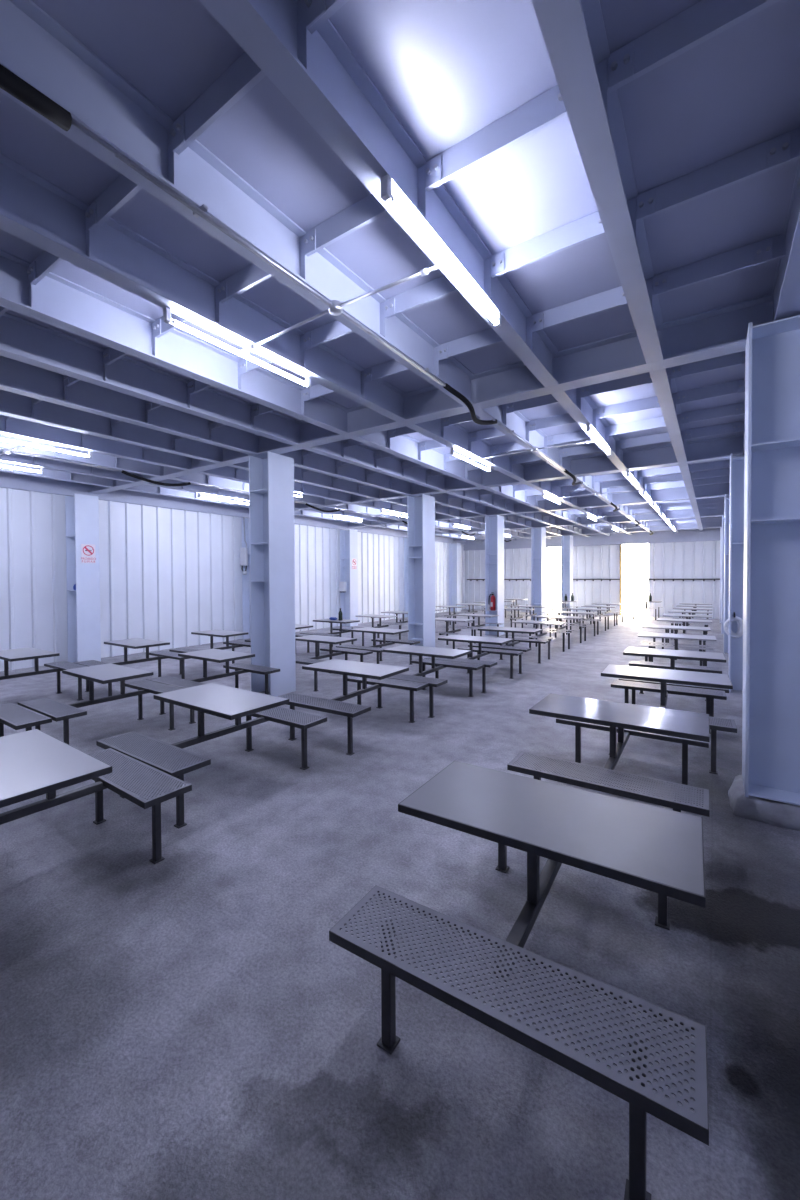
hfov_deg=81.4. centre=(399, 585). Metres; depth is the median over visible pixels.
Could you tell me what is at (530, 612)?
table
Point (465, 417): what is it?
beam
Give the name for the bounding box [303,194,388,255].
beam
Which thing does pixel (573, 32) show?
ceiling beam
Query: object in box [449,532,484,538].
ceiling beam
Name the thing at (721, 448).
beam
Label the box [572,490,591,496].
beam
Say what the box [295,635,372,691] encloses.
table
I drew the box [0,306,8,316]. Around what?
beam
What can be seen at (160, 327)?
beam
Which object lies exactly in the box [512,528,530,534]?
ceiling beam
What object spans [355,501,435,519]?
ceiling beam
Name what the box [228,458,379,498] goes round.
ceiling beam
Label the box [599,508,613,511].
beam
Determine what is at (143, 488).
ceiling beam
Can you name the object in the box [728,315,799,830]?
steel column
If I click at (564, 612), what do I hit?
table
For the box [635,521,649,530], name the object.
ceiling beam
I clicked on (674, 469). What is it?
beam
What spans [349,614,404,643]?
table
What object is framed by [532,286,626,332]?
beam
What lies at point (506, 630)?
table
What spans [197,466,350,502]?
ceiling beam
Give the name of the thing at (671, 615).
table
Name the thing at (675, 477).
beam
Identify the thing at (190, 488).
ceiling beam
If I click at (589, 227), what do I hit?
beam
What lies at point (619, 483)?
beam
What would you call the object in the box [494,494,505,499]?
beam
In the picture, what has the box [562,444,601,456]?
beam
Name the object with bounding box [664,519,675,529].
ceiling beam
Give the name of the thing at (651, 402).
beam
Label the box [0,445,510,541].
cable conduit
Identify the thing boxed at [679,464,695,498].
ceiling beam
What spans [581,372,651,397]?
beam
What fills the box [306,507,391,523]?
ceiling beam
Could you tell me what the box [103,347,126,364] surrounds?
beam
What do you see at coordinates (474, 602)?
table
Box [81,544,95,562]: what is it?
no smoking sign
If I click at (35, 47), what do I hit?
ceiling beam
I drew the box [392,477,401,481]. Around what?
beam
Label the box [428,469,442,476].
beam
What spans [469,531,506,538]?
ceiling beam
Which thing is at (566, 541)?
steel column
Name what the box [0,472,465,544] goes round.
beam
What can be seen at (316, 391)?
beam
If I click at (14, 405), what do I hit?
ceiling beam
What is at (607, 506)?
beam
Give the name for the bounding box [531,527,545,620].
steel column
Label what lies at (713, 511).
beam
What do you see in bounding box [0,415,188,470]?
ceiling beam
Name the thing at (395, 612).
table
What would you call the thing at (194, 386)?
beam
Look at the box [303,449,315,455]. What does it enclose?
beam
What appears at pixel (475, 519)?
ceiling beam
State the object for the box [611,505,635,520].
ceiling beam
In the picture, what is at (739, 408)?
beam
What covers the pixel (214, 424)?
beam
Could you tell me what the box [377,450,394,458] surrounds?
beam
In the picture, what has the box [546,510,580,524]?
ceiling beam
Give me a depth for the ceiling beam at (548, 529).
20.27 m
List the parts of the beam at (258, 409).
clip plate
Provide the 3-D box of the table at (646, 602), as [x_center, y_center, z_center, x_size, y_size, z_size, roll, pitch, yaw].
[10.416,1.037,19.656,1.116,0.744,1.565,0,1,34]
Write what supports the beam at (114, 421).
attached to the ceiling
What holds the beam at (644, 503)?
attached to the ceiling
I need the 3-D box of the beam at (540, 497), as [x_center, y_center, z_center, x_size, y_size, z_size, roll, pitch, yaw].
[4.054,-2.361,12.375,0.780,0.138,0.024,0,1,34]
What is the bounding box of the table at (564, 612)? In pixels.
[554,611,598,640]
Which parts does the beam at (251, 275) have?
clip plate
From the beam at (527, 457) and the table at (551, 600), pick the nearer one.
the beam at (527, 457)
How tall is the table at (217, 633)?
0.750 m
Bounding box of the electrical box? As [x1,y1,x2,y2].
[240,517,247,574]
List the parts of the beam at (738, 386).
clip plate, clip plate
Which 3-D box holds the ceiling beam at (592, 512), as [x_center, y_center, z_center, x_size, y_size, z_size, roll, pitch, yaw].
[6.107,-2.319,14.618,0.130,0.319,4.096,0,1,34]
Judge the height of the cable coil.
0.402 m
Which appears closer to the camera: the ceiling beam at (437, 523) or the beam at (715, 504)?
the beam at (715, 504)
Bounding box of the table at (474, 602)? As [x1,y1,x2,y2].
[471,602,484,617]
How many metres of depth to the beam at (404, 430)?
6.74 m
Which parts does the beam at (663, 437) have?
clip plate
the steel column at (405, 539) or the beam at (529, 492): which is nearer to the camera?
the beam at (529, 492)
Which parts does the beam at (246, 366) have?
clip plate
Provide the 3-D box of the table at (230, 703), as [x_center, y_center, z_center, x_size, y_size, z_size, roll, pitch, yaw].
[-1.588,1.360,4.115,1.130,0.750,1.522,0,1,35]
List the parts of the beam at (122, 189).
clip plate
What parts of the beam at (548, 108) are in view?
clip plate, clip plate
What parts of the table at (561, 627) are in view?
seat, leg, leg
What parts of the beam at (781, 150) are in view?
clip plate, clip plate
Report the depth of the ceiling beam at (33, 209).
3.14 m
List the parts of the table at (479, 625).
seat, seat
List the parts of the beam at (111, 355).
clip plate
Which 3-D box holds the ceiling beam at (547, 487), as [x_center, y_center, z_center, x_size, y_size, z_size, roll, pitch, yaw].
[3.697,-2.247,11.046,0.130,0.319,4.116,0,1,34]
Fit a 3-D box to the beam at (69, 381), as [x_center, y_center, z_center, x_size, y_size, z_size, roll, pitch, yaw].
[-3.251,-2.193,4.748,0.780,0.148,0.052,0,1,34]
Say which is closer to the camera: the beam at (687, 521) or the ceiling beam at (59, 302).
the ceiling beam at (59, 302)
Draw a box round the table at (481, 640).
[426,635,522,692]
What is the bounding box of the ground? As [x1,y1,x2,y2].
[547,589,648,615]
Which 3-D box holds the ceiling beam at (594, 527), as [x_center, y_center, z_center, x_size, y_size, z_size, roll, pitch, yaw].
[7.750,-2.396,18.654,0.130,0.319,4.026,0,1,34]
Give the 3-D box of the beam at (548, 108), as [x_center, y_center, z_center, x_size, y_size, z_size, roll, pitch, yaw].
[0.459,-2.167,2.245,0.780,0.148,0.052,0,1,34]
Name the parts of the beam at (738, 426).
clip plate, clip plate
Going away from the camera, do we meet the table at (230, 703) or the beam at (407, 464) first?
the table at (230, 703)
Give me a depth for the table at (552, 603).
18.89 m
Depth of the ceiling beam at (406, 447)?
7.59 m
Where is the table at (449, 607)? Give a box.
[435,606,472,627]
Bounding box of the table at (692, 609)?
[672,607,712,632]
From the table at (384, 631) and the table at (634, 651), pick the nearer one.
the table at (634, 651)
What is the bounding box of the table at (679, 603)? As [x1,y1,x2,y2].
[679,603,712,618]
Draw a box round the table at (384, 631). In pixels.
[336,627,419,664]
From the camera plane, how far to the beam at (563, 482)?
10.53 m
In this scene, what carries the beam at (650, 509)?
attached to the ceiling
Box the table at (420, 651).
[376,645,483,717]
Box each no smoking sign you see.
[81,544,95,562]
[352,558,356,568]
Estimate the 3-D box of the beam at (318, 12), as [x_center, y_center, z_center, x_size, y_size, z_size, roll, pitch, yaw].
[-0.027,-2.152,1.524,0.780,0.148,0.052,0,1,34]
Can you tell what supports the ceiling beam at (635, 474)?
attached to the ceiling
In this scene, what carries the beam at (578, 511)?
attached to the ceiling
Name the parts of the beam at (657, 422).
clip plate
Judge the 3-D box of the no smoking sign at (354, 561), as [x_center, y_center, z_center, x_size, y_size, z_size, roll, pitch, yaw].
[-1.686,-0.788,17.156,0.006,0.400,0.281,0,1,34]
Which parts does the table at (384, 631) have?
seat, post, rail, seat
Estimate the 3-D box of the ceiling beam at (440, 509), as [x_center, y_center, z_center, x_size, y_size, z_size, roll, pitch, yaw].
[0.729,-2.268,13.047,0.130,0.319,4.116,0,1,34]
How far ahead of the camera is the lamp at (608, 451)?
6.13 m
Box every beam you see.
[0,0,473,405]
[0,152,404,421]
[0,249,347,434]
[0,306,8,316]
[0,312,298,445]
[0,355,256,454]
[0,389,220,462]
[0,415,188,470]
[0,434,160,476]
[0,451,135,482]
[0,461,113,487]
[27,251,62,284]
[33,398,42,403]
[63,375,79,386]
[85,174,141,231]
[88,294,772,493]
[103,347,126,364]
[112,419,120,423]
[123,484,248,507]
[144,479,299,508]
[146,401,162,410]
[153,312,187,337]
[170,52,265,154]
[170,473,324,505]
[188,379,211,393]
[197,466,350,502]
[199,0,557,386]
[210,421,224,428]
[217,263,270,302]
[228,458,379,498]
[240,354,273,373]
[253,404,274,415]
[264,449,410,495]
[294,434,744,510]
[294,510,369,524]
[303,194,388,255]
[303,320,352,349]
[303,384,333,400]
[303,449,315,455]
[304,0,348,33]
[305,440,445,490]
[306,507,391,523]
[329,504,407,520]
[338,460,349,465]
[343,439,363,447]
[348,482,729,527]
[350,430,483,486]
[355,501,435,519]
[364,359,408,382]
[367,469,378,474]
[376,524,407,530]
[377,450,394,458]
[381,497,460,517]
[384,275,458,318]
[390,426,416,437]
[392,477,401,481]
[393,523,448,532]
[404,460,421,468]
[406,418,526,481]
[415,493,486,515]
[421,440,445,450]
[426,85,567,190]
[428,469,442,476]
[435,507,724,533]
[435,521,468,531]
[435,534,471,539]
[438,519,484,529]
[439,328,503,360]
[444,412,481,426]
[446,452,469,461]
[447,489,515,512]
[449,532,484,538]
[453,521,721,541]
[462,517,509,528]
[468,462,487,470]
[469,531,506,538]
[471,428,505,441]
[475,404,573,475]
[480,489,492,494]
[483,485,545,510]
[488,515,532,527]
[491,211,604,277]
[494,442,525,453]
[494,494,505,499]
[504,530,523,537]
[506,394,558,412]
[506,498,518,503]
[512,453,541,464]
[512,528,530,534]
[515,484,533,490]
[515,513,555,525]
[524,480,578,507]
[527,490,541,495]
[529,413,576,430]
[531,0,662,363]
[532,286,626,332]
[538,495,550,500]
[543,527,562,535]
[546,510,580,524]
[547,430,590,444]
[552,387,626,469]
[553,479,572,486]
[557,526,582,534]
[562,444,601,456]
[563,485,585,491]
[570,475,613,504]
[570,510,584,514]
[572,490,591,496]
[577,508,608,522]
[580,524,602,533]
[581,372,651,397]
[593,506,612,508]
[594,473,626,481]
[597,396,659,418]
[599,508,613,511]
[602,480,631,487]
[604,511,621,514]
[606,523,626,531]
[608,0,780,92]
[609,416,665,435]
[609,486,635,493]
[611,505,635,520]
[619,432,670,448]
[621,470,652,501]
[625,503,649,506]
[630,505,652,509]
[634,508,655,512]
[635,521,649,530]
[636,127,799,221]
[640,466,680,476]
[645,474,682,483]
[646,520,664,522]
[649,367,686,462]
[649,502,667,518]
[649,522,666,524]
[650,481,684,489]
[653,234,785,295]
[660,500,689,503]
[663,501,690,506]
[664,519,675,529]
[665,505,691,510]
[671,351,744,378]
[673,518,695,520]
[675,520,695,522]
[676,379,744,403]
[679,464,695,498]
[681,402,744,423]
[684,421,744,439]
[690,499,699,516]
[691,460,729,470]
[693,468,729,478]
[694,476,729,485]
[696,517,702,527]
[697,497,724,500]
[698,499,724,504]
[699,503,724,507]
[702,516,721,519]
[702,518,721,521]
[743,431,744,454]
[771,159,799,320]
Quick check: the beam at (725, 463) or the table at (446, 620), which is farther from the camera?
the table at (446, 620)
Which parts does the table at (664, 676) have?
leg, post, rail, seat, leg, leg, seat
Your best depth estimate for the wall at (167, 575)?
11.61 m
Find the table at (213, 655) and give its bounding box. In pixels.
[146,649,279,723]
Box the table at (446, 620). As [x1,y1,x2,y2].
[435,617,477,648]
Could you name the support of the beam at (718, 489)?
attached to the ceiling
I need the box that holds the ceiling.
[0,0,799,498]
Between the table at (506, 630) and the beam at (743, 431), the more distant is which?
the table at (506, 630)
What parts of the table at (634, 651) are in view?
leg, post, seat, seat, leg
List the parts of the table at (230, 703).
seat, leg, foot plate, post, rail, post, leg, seat, leg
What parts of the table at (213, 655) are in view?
leg, seat, leg, post, rail, post, leg, seat, leg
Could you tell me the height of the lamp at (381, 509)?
0.095 m
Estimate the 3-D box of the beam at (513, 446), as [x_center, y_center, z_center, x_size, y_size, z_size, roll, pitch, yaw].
[1.887,-2.264,7.563,0.780,0.148,0.052,0,1,34]
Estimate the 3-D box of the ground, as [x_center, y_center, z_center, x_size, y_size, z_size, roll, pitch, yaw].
[22.076,1.156,41.683,70.000,0.260,46.250,0,1,34]
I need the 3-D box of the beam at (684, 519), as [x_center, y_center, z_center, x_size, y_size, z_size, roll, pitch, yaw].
[10.587,-2.474,17.258,0.780,0.138,0.024,0,1,34]
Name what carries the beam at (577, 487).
attached to the ceiling
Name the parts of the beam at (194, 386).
clip plate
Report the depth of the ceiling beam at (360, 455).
8.17 m
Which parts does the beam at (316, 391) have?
clip plate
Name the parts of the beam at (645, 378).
clip plate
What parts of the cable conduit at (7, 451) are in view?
arm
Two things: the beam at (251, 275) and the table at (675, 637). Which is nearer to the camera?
the beam at (251, 275)
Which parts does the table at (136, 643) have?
leg, seat, leg, post, rail, post, leg, seat, leg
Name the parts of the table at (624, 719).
leg, seat, post, rail, post, seat, leg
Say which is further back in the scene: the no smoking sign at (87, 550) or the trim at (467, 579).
the trim at (467, 579)
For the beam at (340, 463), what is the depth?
8.50 m
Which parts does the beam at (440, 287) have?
clip plate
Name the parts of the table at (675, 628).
seat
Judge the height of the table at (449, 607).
0.744 m
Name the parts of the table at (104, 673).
seat, leg, post, rail, post, leg, seat, leg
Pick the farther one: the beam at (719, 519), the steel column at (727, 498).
the beam at (719, 519)
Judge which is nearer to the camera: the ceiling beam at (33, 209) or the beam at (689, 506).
the ceiling beam at (33, 209)
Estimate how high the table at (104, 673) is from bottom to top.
0.750 m
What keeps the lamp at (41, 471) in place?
attached to the ceiling beam at (15, 458)
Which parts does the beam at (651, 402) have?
clip plate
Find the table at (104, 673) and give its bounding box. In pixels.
[18,663,184,744]
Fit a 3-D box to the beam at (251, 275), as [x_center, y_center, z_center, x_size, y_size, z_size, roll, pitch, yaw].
[-1.025,-2.177,3.246,0.780,0.148,0.052,0,1,34]
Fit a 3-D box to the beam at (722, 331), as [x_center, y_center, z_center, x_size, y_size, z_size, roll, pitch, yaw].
[-1.713,-2.151,6.867,12.485,0.319,0.200,0,1,34]
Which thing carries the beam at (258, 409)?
attached to the ceiling
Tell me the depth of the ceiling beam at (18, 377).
5.40 m
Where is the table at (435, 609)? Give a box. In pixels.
[435,609,452,629]
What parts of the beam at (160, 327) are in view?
clip plate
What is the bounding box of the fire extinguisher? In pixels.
[488,592,494,610]
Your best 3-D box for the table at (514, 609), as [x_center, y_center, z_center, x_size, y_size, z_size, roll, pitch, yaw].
[3.862,1.140,15.394,1.096,0.744,1.440,0,1,34]
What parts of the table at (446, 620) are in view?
seat, rail, seat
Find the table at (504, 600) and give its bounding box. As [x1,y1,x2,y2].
[504,600,515,618]
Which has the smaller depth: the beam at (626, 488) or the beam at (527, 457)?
the beam at (527, 457)
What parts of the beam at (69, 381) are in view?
clip plate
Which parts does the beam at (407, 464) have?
clip plate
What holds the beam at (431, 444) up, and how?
attached to the ceiling
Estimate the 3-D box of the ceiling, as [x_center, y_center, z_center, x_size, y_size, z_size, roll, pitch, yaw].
[1.115,-2.456,11.052,13.100,0.120,27.950,0,1,34]
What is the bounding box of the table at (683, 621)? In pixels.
[656,618,712,650]
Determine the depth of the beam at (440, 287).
3.51 m
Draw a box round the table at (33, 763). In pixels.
[0,729,191,863]
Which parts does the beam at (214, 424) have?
clip plate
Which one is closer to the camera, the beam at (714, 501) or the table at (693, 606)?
the beam at (714, 501)
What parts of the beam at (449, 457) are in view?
clip plate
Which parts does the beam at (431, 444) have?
clip plate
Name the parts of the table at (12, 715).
leg, seat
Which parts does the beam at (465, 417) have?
clip plate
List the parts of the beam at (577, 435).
clip plate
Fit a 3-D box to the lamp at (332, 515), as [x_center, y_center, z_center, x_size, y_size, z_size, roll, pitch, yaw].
[-1.622,-2.075,14.444,0.044,0.095,1.394,0,1,34]
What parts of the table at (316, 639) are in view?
seat, leg, post, rail, post, seat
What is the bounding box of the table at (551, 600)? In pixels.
[547,600,578,615]
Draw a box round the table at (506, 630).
[468,626,548,673]
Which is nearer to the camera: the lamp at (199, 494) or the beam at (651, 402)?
the beam at (651, 402)
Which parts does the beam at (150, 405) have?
clip plate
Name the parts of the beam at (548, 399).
clip plate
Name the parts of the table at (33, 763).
post, rail, leg, seat, leg, foot plate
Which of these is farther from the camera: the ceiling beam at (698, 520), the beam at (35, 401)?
the ceiling beam at (698, 520)
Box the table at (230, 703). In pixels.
[96,683,326,828]
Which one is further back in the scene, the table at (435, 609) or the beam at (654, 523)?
the beam at (654, 523)
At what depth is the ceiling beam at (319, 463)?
8.85 m
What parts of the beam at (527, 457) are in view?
clip plate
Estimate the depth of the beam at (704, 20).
1.82 m
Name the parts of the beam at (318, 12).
clip plate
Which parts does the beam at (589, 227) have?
clip plate, clip plate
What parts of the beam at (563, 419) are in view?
clip plate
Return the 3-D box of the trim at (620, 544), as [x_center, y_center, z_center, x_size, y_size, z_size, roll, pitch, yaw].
[10.193,-0.250,21.458,0.060,3.270,0.180,0,1,34]
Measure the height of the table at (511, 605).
0.744 m
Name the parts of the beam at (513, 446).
clip plate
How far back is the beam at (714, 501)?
13.26 m
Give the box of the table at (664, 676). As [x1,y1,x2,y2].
[601,664,736,773]
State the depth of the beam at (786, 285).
2.96 m
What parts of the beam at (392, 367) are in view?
clip plate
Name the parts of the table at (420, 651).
leg, seat, post, rail, leg, post, seat, leg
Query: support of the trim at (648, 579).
attached to the wall at (698, 559)
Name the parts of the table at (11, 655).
post, rail, post, leg, seat, leg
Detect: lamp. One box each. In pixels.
[0,438,91,457]
[0,465,43,473]
[163,307,310,387]
[198,493,248,504]
[332,515,361,521]
[380,174,500,327]
[380,509,406,517]
[450,448,490,471]
[542,492,560,504]
[586,423,610,454]
[626,472,638,488]
[643,491,651,503]
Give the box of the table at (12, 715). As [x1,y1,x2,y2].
[0,702,51,736]
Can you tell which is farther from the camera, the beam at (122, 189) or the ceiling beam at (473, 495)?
the ceiling beam at (473, 495)
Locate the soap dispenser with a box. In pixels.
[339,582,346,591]
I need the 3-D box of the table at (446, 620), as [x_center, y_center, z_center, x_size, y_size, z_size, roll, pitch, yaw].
[1.259,1.216,11.626,1.096,0.744,1.440,0,1,34]
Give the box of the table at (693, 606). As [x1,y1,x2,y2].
[676,605,712,625]
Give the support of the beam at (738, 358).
attached to the ceiling
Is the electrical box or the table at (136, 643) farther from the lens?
the electrical box
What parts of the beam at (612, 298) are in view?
clip plate, clip plate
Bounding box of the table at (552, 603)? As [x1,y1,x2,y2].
[546,602,568,621]
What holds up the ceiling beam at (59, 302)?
attached to the ceiling
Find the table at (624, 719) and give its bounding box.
[507,693,709,816]
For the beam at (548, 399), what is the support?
attached to the ceiling
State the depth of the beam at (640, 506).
14.26 m
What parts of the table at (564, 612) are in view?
seat, leg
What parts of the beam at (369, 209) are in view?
clip plate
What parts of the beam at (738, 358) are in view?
clip plate, clip plate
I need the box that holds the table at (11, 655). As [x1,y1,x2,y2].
[0,647,87,700]
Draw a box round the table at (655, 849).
[329,761,708,1199]
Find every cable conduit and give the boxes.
[0,64,669,534]
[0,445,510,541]
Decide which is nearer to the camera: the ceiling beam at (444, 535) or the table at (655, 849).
the table at (655, 849)
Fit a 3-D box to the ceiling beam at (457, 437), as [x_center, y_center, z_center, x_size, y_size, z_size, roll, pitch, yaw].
[1.278,-2.175,7.461,0.130,0.319,4.126,0,1,34]
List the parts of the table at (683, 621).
seat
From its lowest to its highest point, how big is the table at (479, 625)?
0.744 m
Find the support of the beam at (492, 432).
attached to the ceiling
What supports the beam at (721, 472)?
attached to the ceiling
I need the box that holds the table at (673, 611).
[667,610,711,634]
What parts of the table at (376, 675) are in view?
leg, seat, post, leg, rail, leg, post, seat, leg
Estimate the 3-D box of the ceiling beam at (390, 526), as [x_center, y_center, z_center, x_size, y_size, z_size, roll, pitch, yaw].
[0.171,-2.361,18.622,0.130,0.319,4.096,0,1,34]
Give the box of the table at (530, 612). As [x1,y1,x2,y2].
[510,605,550,627]
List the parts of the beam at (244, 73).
clip plate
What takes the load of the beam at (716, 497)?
attached to the ceiling
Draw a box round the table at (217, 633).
[169,630,250,674]
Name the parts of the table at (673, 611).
seat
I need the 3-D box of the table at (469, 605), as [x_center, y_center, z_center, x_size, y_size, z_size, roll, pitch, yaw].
[2.767,1.099,18.062,1.046,0.744,1.440,0,1,34]
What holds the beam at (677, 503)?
attached to the ceiling
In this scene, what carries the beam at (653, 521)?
attached to the ceiling
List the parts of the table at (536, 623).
seat, leg, seat, leg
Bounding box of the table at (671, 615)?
[663,614,711,642]
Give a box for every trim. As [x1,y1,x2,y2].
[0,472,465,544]
[464,528,719,550]
[467,579,546,580]
[573,579,619,580]
[620,544,621,614]
[648,579,719,580]
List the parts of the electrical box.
door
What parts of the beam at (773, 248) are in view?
clip plate, clip plate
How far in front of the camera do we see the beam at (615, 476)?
9.99 m
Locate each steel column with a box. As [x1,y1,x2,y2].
[65,494,100,661]
[242,518,250,638]
[249,451,295,695]
[340,529,357,625]
[404,538,407,617]
[407,494,434,646]
[449,543,460,611]
[485,515,503,635]
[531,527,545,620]
[561,535,572,615]
[720,527,721,622]
[721,515,724,633]
[724,494,729,653]
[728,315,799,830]
[728,453,744,691]
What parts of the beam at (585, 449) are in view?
clip plate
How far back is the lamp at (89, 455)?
6.39 m
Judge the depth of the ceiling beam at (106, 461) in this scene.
7.53 m
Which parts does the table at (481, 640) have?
leg, seat, post, rail, post, leg, seat, leg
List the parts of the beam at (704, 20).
clip plate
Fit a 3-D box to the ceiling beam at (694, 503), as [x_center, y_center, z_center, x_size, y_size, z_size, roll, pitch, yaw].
[8.333,-2.304,13.117,0.130,0.319,4.096,0,1,34]
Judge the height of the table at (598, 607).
0.744 m
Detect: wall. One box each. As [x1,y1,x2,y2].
[0,488,463,670]
[464,541,719,618]
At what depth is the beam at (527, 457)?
8.37 m
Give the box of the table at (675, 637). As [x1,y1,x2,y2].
[638,632,716,665]
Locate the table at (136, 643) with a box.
[74,638,189,695]
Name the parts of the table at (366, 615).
seat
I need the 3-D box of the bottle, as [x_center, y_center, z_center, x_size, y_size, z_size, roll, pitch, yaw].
[-1.460,0.709,11.399,0.100,0.300,0.098,0,1,34]
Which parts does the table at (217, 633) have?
seat, post, rail, seat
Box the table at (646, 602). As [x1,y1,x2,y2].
[631,601,661,619]
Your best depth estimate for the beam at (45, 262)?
3.14 m
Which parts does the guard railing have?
rail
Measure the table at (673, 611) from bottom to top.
0.744 m
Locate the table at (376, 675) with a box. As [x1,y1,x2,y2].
[278,659,428,755]
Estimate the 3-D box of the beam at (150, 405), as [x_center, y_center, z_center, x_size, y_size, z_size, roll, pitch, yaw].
[-2.764,-2.207,5.469,0.780,0.148,0.052,0,1,34]
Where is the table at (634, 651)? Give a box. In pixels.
[619,647,728,716]
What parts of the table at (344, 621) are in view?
seat, rail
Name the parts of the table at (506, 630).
seat, rail, leg, seat, leg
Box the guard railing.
[547,593,644,613]
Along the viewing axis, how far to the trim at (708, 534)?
21.29 m
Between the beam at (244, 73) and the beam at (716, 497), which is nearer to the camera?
the beam at (244, 73)
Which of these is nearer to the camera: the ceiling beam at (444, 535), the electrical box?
the electrical box
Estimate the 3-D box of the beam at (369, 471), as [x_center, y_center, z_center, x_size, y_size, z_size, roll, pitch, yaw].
[-0.338,-2.280,9.064,0.780,0.148,0.052,0,1,34]
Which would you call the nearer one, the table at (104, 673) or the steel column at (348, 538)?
the table at (104, 673)
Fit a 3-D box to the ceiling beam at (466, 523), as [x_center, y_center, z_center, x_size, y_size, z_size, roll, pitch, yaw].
[2.397,-2.345,17.120,0.130,0.319,4.096,0,1,34]
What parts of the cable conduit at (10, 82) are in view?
arm, arm, arm, arm, arm, arm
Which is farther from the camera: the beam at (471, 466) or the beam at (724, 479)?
the beam at (724, 479)
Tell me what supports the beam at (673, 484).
attached to the ceiling
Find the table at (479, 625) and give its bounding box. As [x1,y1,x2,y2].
[450,613,500,636]
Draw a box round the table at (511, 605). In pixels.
[504,599,529,613]
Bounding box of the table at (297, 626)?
[245,624,319,655]
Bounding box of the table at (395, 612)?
[374,611,407,637]
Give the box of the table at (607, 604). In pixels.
[590,603,626,624]
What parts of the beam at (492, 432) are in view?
clip plate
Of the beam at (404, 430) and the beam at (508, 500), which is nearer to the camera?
the beam at (404, 430)
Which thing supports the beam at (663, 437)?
attached to the ceiling
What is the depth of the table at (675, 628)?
9.32 m
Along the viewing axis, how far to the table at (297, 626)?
10.46 m
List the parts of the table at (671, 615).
seat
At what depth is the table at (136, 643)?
7.64 m
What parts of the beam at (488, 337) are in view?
clip plate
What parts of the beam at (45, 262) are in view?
clip plate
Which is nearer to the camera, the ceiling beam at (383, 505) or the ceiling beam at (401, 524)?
the ceiling beam at (383, 505)
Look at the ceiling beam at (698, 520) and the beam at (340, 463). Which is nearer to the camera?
the beam at (340, 463)
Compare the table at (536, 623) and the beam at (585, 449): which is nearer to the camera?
the beam at (585, 449)
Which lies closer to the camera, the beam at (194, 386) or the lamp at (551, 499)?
the beam at (194, 386)
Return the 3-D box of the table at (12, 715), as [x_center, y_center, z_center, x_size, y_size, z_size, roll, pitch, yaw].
[-4.143,1.371,4.138,1.050,0.750,1.412,0,1,34]
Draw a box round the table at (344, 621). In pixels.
[300,618,363,652]
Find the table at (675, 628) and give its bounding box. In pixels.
[640,624,711,665]
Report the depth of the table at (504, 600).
20.33 m
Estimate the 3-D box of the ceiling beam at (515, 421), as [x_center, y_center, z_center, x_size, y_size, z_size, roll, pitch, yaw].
[2.020,-2.170,6.960,0.130,0.319,4.126,0,1,34]
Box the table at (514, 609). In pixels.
[504,608,534,633]
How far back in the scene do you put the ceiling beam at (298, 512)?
14.88 m
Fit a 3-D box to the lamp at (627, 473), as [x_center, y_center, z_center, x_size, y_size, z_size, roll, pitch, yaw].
[4.480,-2.008,8.930,0.044,0.095,1.394,0,1,34]
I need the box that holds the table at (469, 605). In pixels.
[455,603,484,623]
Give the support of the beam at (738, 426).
attached to the ceiling
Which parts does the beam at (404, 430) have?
clip plate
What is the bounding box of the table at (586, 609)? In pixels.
[569,608,610,634]
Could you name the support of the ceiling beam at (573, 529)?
attached to the ceiling
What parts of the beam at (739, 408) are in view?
clip plate, clip plate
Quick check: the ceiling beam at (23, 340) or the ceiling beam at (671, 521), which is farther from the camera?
the ceiling beam at (671, 521)
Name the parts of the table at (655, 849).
leg, foot plate, foot plate, leg, seat, rail, post, foot plate, leg, foot plate, leg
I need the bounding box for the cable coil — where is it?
[724,612,742,637]
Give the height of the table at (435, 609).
0.744 m
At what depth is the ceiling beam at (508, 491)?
11.50 m
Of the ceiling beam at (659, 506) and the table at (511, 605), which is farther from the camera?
the table at (511, 605)
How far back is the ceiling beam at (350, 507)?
13.77 m
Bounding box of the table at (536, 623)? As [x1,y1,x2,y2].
[505,620,570,659]
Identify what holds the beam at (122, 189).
attached to the ceiling
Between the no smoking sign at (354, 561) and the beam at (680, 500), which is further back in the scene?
the no smoking sign at (354, 561)
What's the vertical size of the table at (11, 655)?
0.750 m
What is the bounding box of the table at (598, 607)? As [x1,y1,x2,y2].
[578,605,618,628]
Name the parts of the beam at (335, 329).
clip plate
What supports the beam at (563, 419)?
attached to the ceiling
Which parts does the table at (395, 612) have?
seat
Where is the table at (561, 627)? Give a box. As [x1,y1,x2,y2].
[531,615,585,648]
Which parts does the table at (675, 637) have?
seat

